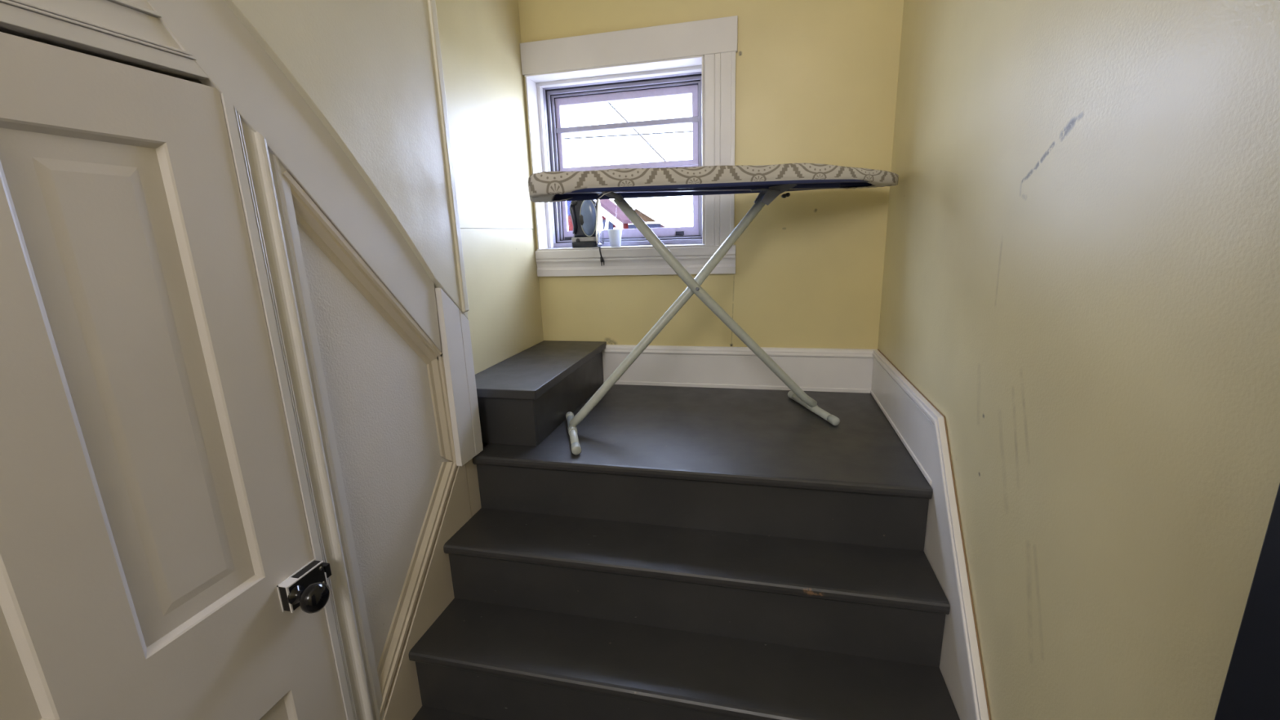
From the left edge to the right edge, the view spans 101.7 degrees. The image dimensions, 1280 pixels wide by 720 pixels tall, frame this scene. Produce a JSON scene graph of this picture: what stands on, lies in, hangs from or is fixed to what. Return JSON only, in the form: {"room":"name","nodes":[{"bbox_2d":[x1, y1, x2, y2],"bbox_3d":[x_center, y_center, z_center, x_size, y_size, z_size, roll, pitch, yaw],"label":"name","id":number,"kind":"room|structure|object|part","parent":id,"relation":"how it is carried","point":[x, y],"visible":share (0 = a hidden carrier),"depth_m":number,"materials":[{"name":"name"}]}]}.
{"room":"staircase","nodes":[
{"label":"staircase","id":0,"kind":"room"},
{"bbox_2d":[0,0,467,719],"bbox_3d":[-1.338,-0.032,-0.406,0.687,3.550,4.224,1,14,13],"label":"wall","id":1,"kind":"structure","parent":0,"point":[366,68],"depth_m":1.24,"materials":[{"name":"beige paint"}]},
{"bbox_2d":[0,0,208,79],"bbox_3d":[-0.799,-0.444,0.455,0.026,0.165,0.791,1,14,13],"label":"trim","id":2,"kind":"structure","parent":1,"relation":"attached to","point":[128,30],"depth_m":0.71,"materials":[{"name":"white paint"}]},
{"bbox_2d":[0,31,346,719],"bbox_3d":[-0.719,0.533,0.748,0.124,1.854,0.715,1,14,13],"label":"door","id":3,"kind":"structure","parent":1,"relation":"in","point":[157,562],"depth_m":0.76,"materials":[{"name":"beige paint"}]},
{"bbox_3d":[-0.798,0.128,0.503,0.010,0.750,0.195,1,14,13],"label":"panel","id":4,"kind":"part","parent":3,"relation":"part of","materials":[{"name":"beige paint"}]},
{"bbox_3d":[-0.757,-0.354,0.686,0.037,0.098,0.196,1,14,13],"label":"rail","id":5,"kind":"part","parent":3,"relation":"part of","materials":[{"name":"beige paint"}]},
{"bbox_3d":[-0.731,0.059,0.782,0.010,0.750,0.196,1,14,13],"label":"panel","id":6,"kind":"part","parent":3,"relation":"part of","materials":[{"name":"beige paint"}]},
{"bbox_3d":[-0.728,0.545,0.902,0.037,0.251,0.196,1,14,13],"label":"rail","id":7,"kind":"part","parent":3,"relation":"part of","materials":[{"name":"beige paint"}]},
{"bbox_3d":[-0.701,0.946,0.995,0.010,0.575,0.196,1,14,13],"label":"panel","id":8,"kind":"part","parent":3,"relation":"part of","materials":[{"name":"beige paint"}]},
{"bbox_3d":[-0.629,0.451,0.991,0.066,0.055,0.055,1,14,13],"label":"knob","id":9,"kind":"part","parent":3,"relation":"part of","materials":[{"name":"black metal"}]},
{"bbox_2d":[146,0,440,351],"bbox_3d":[-0.792,-0.763,0.455,0.023,1.922,1.684,1,14,13],"label":"trim","id":10,"kind":"structure","parent":1,"relation":"attached to","point":[234,63],"depth_m":1.00,"materials":[{"name":"white paint"}]},
{"bbox_2d":[220,91,384,719],"bbox_3d":[-0.658,0.446,1.132,0.029,1.861,0.110,1,14,13],"label":"trim","id":11,"kind":"structure","parent":1,"relation":"attached to","point":[266,197],"depth_m":1.04,"materials":[{"name":"white paint"}]},
{"bbox_3d":[-0.627,-0.167,1.218,0.022,0.484,0.447,1,14,13],"label":"moulding","id":12,"kind":"part","parent":1,"relation":"part of","materials":[{"name":"beige paint"}]},
{"bbox_3d":[-0.626,0.229,1.304,0.002,1.300,0.460,1,14,13],"label":"panel","id":13,"kind":"part","parent":1,"relation":"part of","materials":[{"name":"beige paint"}]},
{"bbox_3d":[-0.601,0.583,1.406,0.022,0.503,0.453,1,14,13],"label":"moulding","id":14,"kind":"part","parent":1,"relation":"part of","materials":[{"name":"beige paint"}]},
{"bbox_2d":[382,457,481,719],"bbox_3d":[-0.659,0.900,1.187,0.024,0.952,1.310,1,14,13],"label":"trim","id":15,"kind":"structure","parent":1,"relation":"attached to","point":[403,702],"depth_m":1.46,"materials":[{"name":"beige paint"}]},
{"bbox_3d":[-0.569,0.153,1.498,0.022,0.345,0.060,1,14,13],"label":"moulding","id":16,"kind":"part","parent":1,"relation":"part of","materials":[{"name":"beige paint"}]},
{"bbox_2d":[427,0,469,311],"bbox_3d":[-0.571,-1.188,1.304,0.047,2.148,0.028,1,14,13],"label":"trim","id":17,"kind":"structure","parent":1,"relation":"attached to","point":[431,3],"depth_m":1.44,"materials":[{"name":"beige paint"}]},
{"bbox_2d":[434,288,483,466],"bbox_3d":[-0.544,0.045,1.552,0.040,0.530,0.122,1,14,13],"label":"trim","id":18,"kind":"structure","parent":1,"relation":"attached to","point":[456,351],"depth_m":1.53,"materials":[{"name":"white paint"}]},
{"bbox_2d":[435,0,543,447],"bbox_3d":[-0.828,-0.618,1.970,0.562,3.550,0.776,1,14,13],"label":"wall","id":19,"kind":"structure","parent":0,"point":[480,40],"depth_m":1.93,"materials":[{"name":"beige paint"}]},
{"bbox_3d":[-0.583,-1.413,1.714,0.004,1.902,0.776,1,14,13],"label":"panel","id":20,"kind":"part","parent":19,"relation":"part of","materials":[{"name":"yellow paint"}]},
{"bbox_3d":[-0.527,0.313,2.128,0.002,1.647,0.776,1,14,13],"label":"panel","id":21,"kind":"part","parent":19,"relation":"part of","materials":[{"name":"yellow paint"}]},
{"bbox_2d":[518,0,903,349],"bbox_3d":[-0.013,-0.720,2.283,2.000,3.550,0.235,1,14,13],"label":"wall","id":22,"kind":"structure","parent":0,"point":[816,81],"depth_m":2.03,"materials":[{"name":"yellow paint"}]},
{"bbox_2d":[520,15,737,276],"bbox_3d":[-0.021,-0.849,2.238,0.872,0.938,0.258,1,14,13],"label":"window","id":23,"kind":"structure","parent":22,"relation":"in","point":[697,58],"depth_m":2.16,"materials":[{"name":"white paint"}]},
{"bbox_2d":[568,200,604,266],"bbox_3d":[-0.225,-0.559,2.279,0.166,0.286,0.136,1,14,13],"label":"iron","id":24,"kind":"object","parent":23,"relation":"on","point":[586,216],"visible":0.94,"depth_m":2.26,"materials":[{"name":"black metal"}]},
{"bbox_3d":[-0.290,-0.618,2.279,0.034,0.134,0.027,1,14,13],"label":"handle","id":25,"kind":"part","parent":24,"relation":"part of","materials":[{"name":"black plastic"}]},
{"bbox_3d":[-0.224,-0.617,2.259,0.072,0.156,0.026,1,14,13],"label":"water tank","id":26,"kind":"part","parent":24,"relation":"part of","materials":[{"name":"blue plastic"}]},
{"bbox_2d":[607,229,622,246],"bbox_3d":[-0.108,-0.535,2.283,0.065,0.073,0.065,1,14,13],"label":"cup","id":27,"kind":"object","parent":23,"relation":"on","point":[615,235],"visible":0.97,"depth_m":2.26,"materials":[{"name":"white plastic"}]},
{"bbox_3d":[-0.070,-0.504,2.319,0.743,0.006,0.220,1,14,13],"label":"sill","id":28,"kind":"part","parent":23,"relation":"part of","materials":[{"name":"white paint"}]},
{"bbox_3d":[-0.077,-0.501,2.297,0.718,0.001,0.118,1,14,13],"label":"sill plate","id":29,"kind":"part","parent":23,"relation":"part of","materials":[{"name":"wood"}]},
{"bbox_3d":[-0.071,-0.858,2.284,0.732,0.698,0.025,1,14,13],"label":"frame","id":30,"kind":"part","parent":23,"relation":"part of","materials":[{"name":"metal"}]},
{"bbox_3d":[-0.065,-0.864,2.308,0.732,0.698,0.014,1,14,13],"label":"frame","id":31,"kind":"part","parent":23,"relation":"part of","materials":[{"name":"metal"}]},
{"bbox_3d":[-0.061,-0.868,2.325,0.732,0.698,0.011,1,14,13],"label":"frame","id":32,"kind":"part","parent":23,"relation":"part of","materials":[{"name":"metal"}]},
{"bbox_3d":[-0.061,-1.016,2.311,0.650,0.320,0.020,1,14,13],"label":"sash","id":33,"kind":"part","parent":23,"relation":"part of","materials":[{"name":"clear glass"}]},
{"bbox_3d":[-0.061,-1.221,2.035,0.871,0.118,0.020,1,14,13],"label":"head casing","id":34,"kind":"part","parent":23,"relation":"part of","materials":[{"name":"white paint"}]},
{"bbox_3d":[-0.051,-0.712,2.381,0.650,0.301,0.020,1,14,13],"label":"sash","id":35,"kind":"part","parent":23,"relation":"part of","materials":[{"name":"grey paint"}]},
{"bbox_3d":[0.312,-0.810,2.046,0.120,0.708,0.022,1,14,13],"label":"casing","id":36,"kind":"part","parent":23,"relation":"part of","materials":[{"name":"white paint"}]},
{"bbox_2d":[601,344,873,393],"bbox_3d":[0.393,0.034,2.235,1.154,0.180,0.022,1,14,13],"label":"baseboard","id":37,"kind":"structure","parent":22,"relation":"attached to","point":[812,369],"depth_m":2.22,"materials":[{"name":"white paint"}]},
{"bbox_2d":[877,0,1279,719],"bbox_3d":[0.432,-0.095,-0.387,0.120,3.550,5.100,1,14,13],"label":"wall","id":38,"kind":"structure","parent":0,"point":[1082,268],"depth_m":0.71,"materials":[{"name":"yellow paint"}]},
{"bbox_2d":[870,349,991,719],"bbox_3d":[0.747,0.726,1.340,0.021,1.154,1.845,1,14,13],"label":"baseboard","id":39,"kind":"structure","parent":38,"relation":"attached to","point":[921,427],"depth_m":1.25,"materials":[{"name":"white paint"}]},
{"bbox_3d":[0.853,0.224,1.733,0.018,0.014,0.814,1,14,13],"label":"shoe moulding","id":40,"kind":"part","parent":39,"relation":"part of","materials":[{"name":"white paint"}]},
{"bbox_2d":[1213,483,1279,719],"bbox_3d":[0.451,0.572,0.134,0.039,1.990,0.780,1,14,13],"label":"door","id":41,"kind":"structure","parent":38,"relation":"in","point":[1251,691],"depth_m":0.43,"materials":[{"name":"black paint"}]},
{"bbox_3d":[-0.494,1.668,0.221,2.120,0.100,5.200,1,14,13],"label":"floor","id":42,"kind":"structure","parent":0,"visible":0},
{"bbox_2d":[408,384,959,719],"bbox_3d":[0.135,0.769,1.629,1.312,0.950,1.628,1,14,13],"label":"staircase","id":43,"kind":"structure","parent":42,"relation":"on","point":[703,553],"depth_m":1.41,"materials":[{"name":"grey paint"}]},
{"bbox_2d":[475,340,606,446],"bbox_3d":[-0.384,0.098,2.042,0.304,0.195,0.769,1,14,13],"label":"step","id":44,"kind":"structure","parent":43,"relation":"on","point":[524,397],"depth_m":1.80,"materials":[{"name":"grey paint"}]},
{"bbox_2d":[528,163,898,454],"bbox_3d":[0.288,-0.199,1.779,1.252,0.852,0.354,-4,14,-10],"label":"ironing board","id":45,"kind":"object","parent":43,"relation":"on","point":[770,181],"visible":1,"depth_m":1.65,"materials":[{"name":"beige fabric"}]},
{"bbox_3d":[0.094,-0.162,1.768,0.713,0.758,0.032,-4,14,-10],"label":"leg","id":46,"kind":"part","parent":45,"relation":"part of","materials":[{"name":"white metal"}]},
{"bbox_3d":[0.283,-0.170,1.769,0.723,0.764,0.032,-4,14,-10],"label":"leg","id":47,"kind":"part","parent":45,"relation":"part of","materials":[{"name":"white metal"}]},
{"bbox_3d":[0.408,-0.552,1.693,0.100,0.012,0.009,-4,14,-10],"label":"lever","id":48,"kind":"part","parent":45,"relation":"part of","materials":[{"name":"black metal"}]},
{"label":"outside","id":49,"kind":"structure","parent":0,"visible":0},
{"bbox_3d":[3.119,-4.057,32.638,70.000,0.200,59.400,1,14,13],"label":"ground","id":50,"kind":"structure","parent":49,"visible":0},
{"bbox_2d":[566,199,632,231],"bbox_3d":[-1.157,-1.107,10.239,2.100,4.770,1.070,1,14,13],"label":"house","id":51,"kind":"structure","parent":50,"relation":"on","point":[613,218],"depth_m":9.35,"materials":[{"name":"white"}]},
{"bbox_3d":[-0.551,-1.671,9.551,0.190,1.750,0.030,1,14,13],"label":"garage door","id":52,"kind":"part","parent":51,"relation":"part of","materials":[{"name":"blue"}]},
{"bbox_2d":[627,203,687,228],"bbox_3d":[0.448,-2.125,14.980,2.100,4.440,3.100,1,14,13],"label":"house","id":53,"kind":"structure","parent":50,"relation":"on","point":[654,217],"depth_m":13.18,"materials":[{"name":"beige"}]},
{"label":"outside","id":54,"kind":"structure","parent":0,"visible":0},
{"bbox_2d":[563,130,692,139],"bbox_3d":[1.068,-2.936,6.640,22.004,0.537,0.020,2,14,14],"label":"cable","id":55,"kind":"object","parent":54,"point":[686,131],"visible":0.11,"depth_m":6.93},
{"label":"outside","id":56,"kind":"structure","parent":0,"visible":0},
{"bbox_2d":[607,102,665,160],"bbox_3d":[-1.496,-4.184,6.104,12.012,12.512,0.020,1,14,13],"label":"cable","id":57,"kind":"object","parent":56,"point":[609,103],"visible":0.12,"depth_m":6.12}
]}

